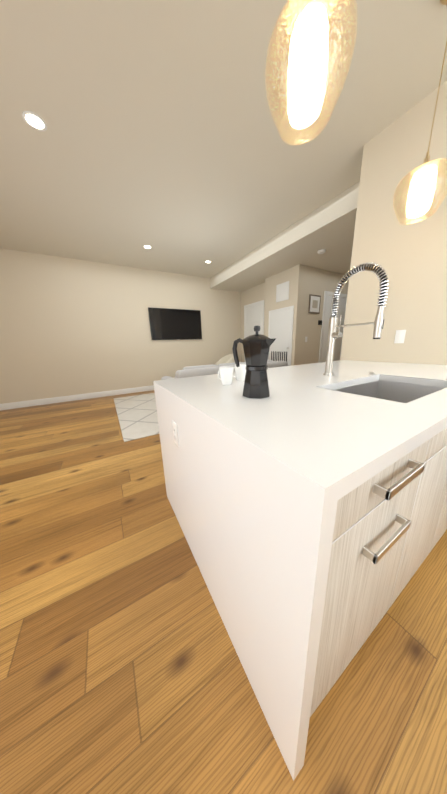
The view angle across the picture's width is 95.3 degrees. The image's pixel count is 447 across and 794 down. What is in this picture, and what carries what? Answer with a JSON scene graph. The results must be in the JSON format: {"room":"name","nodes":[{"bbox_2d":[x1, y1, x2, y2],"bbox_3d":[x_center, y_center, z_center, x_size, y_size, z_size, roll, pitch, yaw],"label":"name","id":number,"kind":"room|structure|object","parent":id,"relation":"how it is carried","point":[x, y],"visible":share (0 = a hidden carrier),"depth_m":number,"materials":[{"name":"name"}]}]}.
{"room":"kitchen and living room","nodes":[
{"label":"kitchen and living room","id":0,"kind":"room"},
{"bbox_2d":[0,248,240,403],"bbox_3d":[-2.663,-1.479,4.763,7.800,2.910,0.120,-10,17,-29],"label":"wall","id":1,"kind":"structure","parent":0,"point":[69,326],"depth_m":4.54,"materials":[{"name":"beige paint"}]},
{"bbox_2d":[0,385,153,409],"bbox_3d":[-2.585,-0.121,5.053,7.400,0.130,0.014,-10,17,-29],"label":"baseboard","id":2,"kind":"structure","parent":1,"relation":"attached to","point":[20,404],"depth_m":4.57,"materials":[{"name":"white wood"}]},
{"bbox_2d":[148,307,201,339],"bbox_3d":[-1.232,-1.921,5.414,1.390,0.770,0.046,-10,17,-29],"label":"screen","id":3,"kind":"object","parent":1,"relation":"attached to","point":[173,324],"visible":0.96,"depth_m":5.36,"materials":[{"name":"grey plastic"}]},
{"bbox_2d":[0,390,446,793],"bbox_3d":[0.467,0.515,2.580,10.500,0.060,8.100,-10,17,-29],"label":"floor","id":4,"kind":"structure","parent":0,"point":[122,671],"depth_m":0.75,"materials":[{"name":"brown wood"}]},
{"bbox_2d":[114,393,158,441],"bbox_3d":[-0.746,0.097,4.210,2.600,0.011,2.570,-10,17,-29],"label":"rug","id":5,"kind":"object","parent":4,"relation":"on","point":[137,416],"visible":0.48,"depth_m":3.41,"materials":[{"name":"white fabric"}]},
{"bbox_2d":[161,360,287,379],"bbox_3d":[0.066,-0.246,3.809,2.220,0.800,0.985,-10,17,-29],"label":"sofa","id":6,"kind":"object","parent":5,"relation":"on","point":[193,371],"visible":0.17,"depth_m":3.10,"materials":[{"name":"fabric"}]},
{"bbox_2d":[215,353,234,364],"bbox_3d":[-0.021,-0.777,5.751,0.769,0.853,0.829,-10,17,-29],"label":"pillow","id":7,"kind":"object","parent":4,"relation":"on","point":[228,358],"visible":0.08,"depth_m":5.91,"materials":[{"name":"fabric"}]},
{"bbox_2d":[153,360,446,780],"bbox_3d":[0.794,0.292,1.466,2.176,0.905,1.253,-10,17,-29],"label":"kitchen island","id":8,"kind":"object","parent":4,"relation":"on","point":[308,503],"visible":1,"depth_m":0.57,"materials":[{"name":"white stone"}]},
{"bbox_2d":[218,366,233,384],"bbox_3d":[0.013,-0.122,1.157,0.085,0.098,0.105,-10,17,-29],"label":"cup","id":9,"kind":"object","parent":8,"relation":"on","point":[226,376],"visible":1,"depth_m":1.12,"materials":[{"name":"white ceramic"}]},
{"bbox_2d":[233,364,245,380],"bbox_3d":[0.100,-0.151,1.262,0.105,0.098,0.085,-10,17,-29],"label":"cup","id":10,"kind":"object","parent":8,"relation":"on","point":[240,372],"visible":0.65,"depth_m":1.24,"materials":[{"name":"white ceramic"}]},
{"bbox_2d":[232,325,275,398],"bbox_3d":[0.131,-0.152,0.873,0.115,0.290,0.192,-10,17,-29],"label":"moka pot","id":11,"kind":"object","parent":8,"relation":"on","point":[256,346],"visible":1,"depth_m":0.83,"materials":[{"name":"black metal"}]},
{"bbox_2d":[323,262,388,375],"bbox_3d":[0.743,-0.419,1.176,0.062,0.618,0.317,-8,16,-22],"label":"faucet","id":12,"kind":"object","parent":8,"relation":"on","point":[376,270],"visible":1,"depth_m":1.13,"materials":[{"name":"silver metal"}]},
{"bbox_2d":[334,380,444,402],"bbox_3d":[0.842,0.145,1.083,0.708,0.350,0.413,-10,17,-29],"label":"sink","id":13,"kind":"object","parent":8,"relation":"in","point":[396,391],"visible":0.08,"depth_m":1.26,"materials":[{"name":"silver metal"}]},
{"bbox_2d":[0,0,446,277],"bbox_3d":[-1.044,-2.140,1.044,7.220,0.120,7.900,-10,17,-29],"label":"ceiling","id":14,"kind":"structure","parent":0,"point":[160,136],"depth_m":1.69,"materials":[{"name":"beige paint"}]},
{"bbox_2d":[22,111,46,130],"bbox_3d":[-1.514,-2.212,1.637,0.150,0.006,0.150,-10,17,-29],"label":"recessed light","id":15,"kind":"object","parent":14,"relation":"in","point":[34,120],"visible":1,"depth_m":1.63,"materials":[{"name":"white"}]},
{"bbox_2d":[265,0,356,144],"bbox_3d":[0.272,-1.475,0.596,0.280,1.026,0.284,-10,17,-29],"label":"pendant light","id":16,"kind":"object","parent":14,"relation":"hanging from","point":[309,107],"visible":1,"depth_m":0.65,"materials":[{"name":"glass"}]},
{"bbox_2d":[393,0,446,224],"bbox_3d":[1.231,-1.659,1.187,0.280,1.026,0.284,-10,17,-29],"label":"pendant light","id":17,"kind":"object","parent":14,"relation":"hanging from","point":[420,181],"visible":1,"depth_m":1.25,"materials":[{"name":"glass"}]},
{"bbox_2d":[241,283,264,361],"bbox_3d":[0.955,-1.798,6.068,0.200,2.650,1.440,-10,17,-29],"label":"wall","id":18,"kind":"structure","parent":0,"point":[253,294],"depth_m":5.90,"materials":[{"name":"beige paint"}]},
{"bbox_2d":[244,300,263,361],"bbox_3d":[0.862,-1.576,6.024,0.067,2.223,0.900,-10,17,-29],"label":"hall door","id":19,"kind":"structure","parent":18,"relation":"in","point":[253,314],"depth_m":5.84,"materials":[{"name":"white wood"}]},
{"bbox_2d":[210,181,359,291],"bbox_3d":[2.300,-3.039,4.883,3.840,0.258,4.250,-10,17,-29],"label":"ceiling","id":20,"kind":"structure","parent":0,"point":[329,227],"depth_m":3.55,"materials":[{"name":"beige paint"}]},
{"bbox_2d":[317,249,325,253],"bbox_3d":[1.708,-2.525,3.551,0.130,0.036,0.130,-10,17,-29],"label":"smoke detector","id":21,"kind":"object","parent":20,"relation":"attached to","point":[321,251],"visible":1,"depth_m":3.52,"materials":[{"name":"white plastic"}]},
{"bbox_2d":[264,264,348,365],"bbox_3d":[2.526,-1.718,5.559,2.800,2.650,1.030,-10,17,-29],"label":"wall","id":22,"kind":"structure","parent":0,"point":[304,281],"depth_m":4.59,"materials":[{"name":"beige paint"}]},
{"bbox_2d":[268,305,293,365],"bbox_3d":[1.332,-1.130,4.925,0.048,1.878,0.770,-10,17,-29],"label":"door","id":23,"kind":"structure","parent":22,"relation":"in","point":[280,329],"depth_m":4.79,"materials":[{"name":"white wood"}]},
{"bbox_2d":[276,281,288,302],"bbox_3d":[1.325,-2.359,4.586,0.013,0.370,0.380,-10,17,-29],"label":"access panel","id":24,"kind":"object","parent":22,"relation":"attached to","point":[282,291],"visible":1,"depth_m":4.57,"materials":[{"name":"white paint"}]},
{"bbox_2d":[308,294,320,313],"bbox_3d":[2.035,-2.069,4.553,0.370,0.380,0.024,-10,17,-29],"label":"picture frame","id":25,"kind":"object","parent":22,"relation":"attached to","point":[314,304],"visible":1,"depth_m":4.53,"materials":[{"name":"brown wood"}]},
{"bbox_2d":[318,291,346,362],"bbox_3d":[2.754,-1.411,5.143,0.970,2.223,0.018,-10,17,-29],"label":"hall door","id":26,"kind":"structure","parent":22,"relation":"in","point":[327,306],"depth_m":5.00,"materials":[{"name":"white wood"}]},
{"bbox_2d":[340,81,446,364],"bbox_3d":[3.534,-1.175,2.798,4.280,2.910,1.244,-10,17,-29],"label":"wall","id":27,"kind":"structure","parent":0,"point":[411,259],"depth_m":1.81,"materials":[{"name":"beige paint"}]},
{"bbox_2d":[394,330,405,342],"bbox_3d":[1.652,-0.565,1.909,0.007,0.120,0.075,-10,17,-29],"label":"light switch","id":28,"kind":"object","parent":27,"relation":"attached to","point":[400,336],"visible":1,"depth_m":1.91,"materials":[{"name":"white plastic"}]}
]}

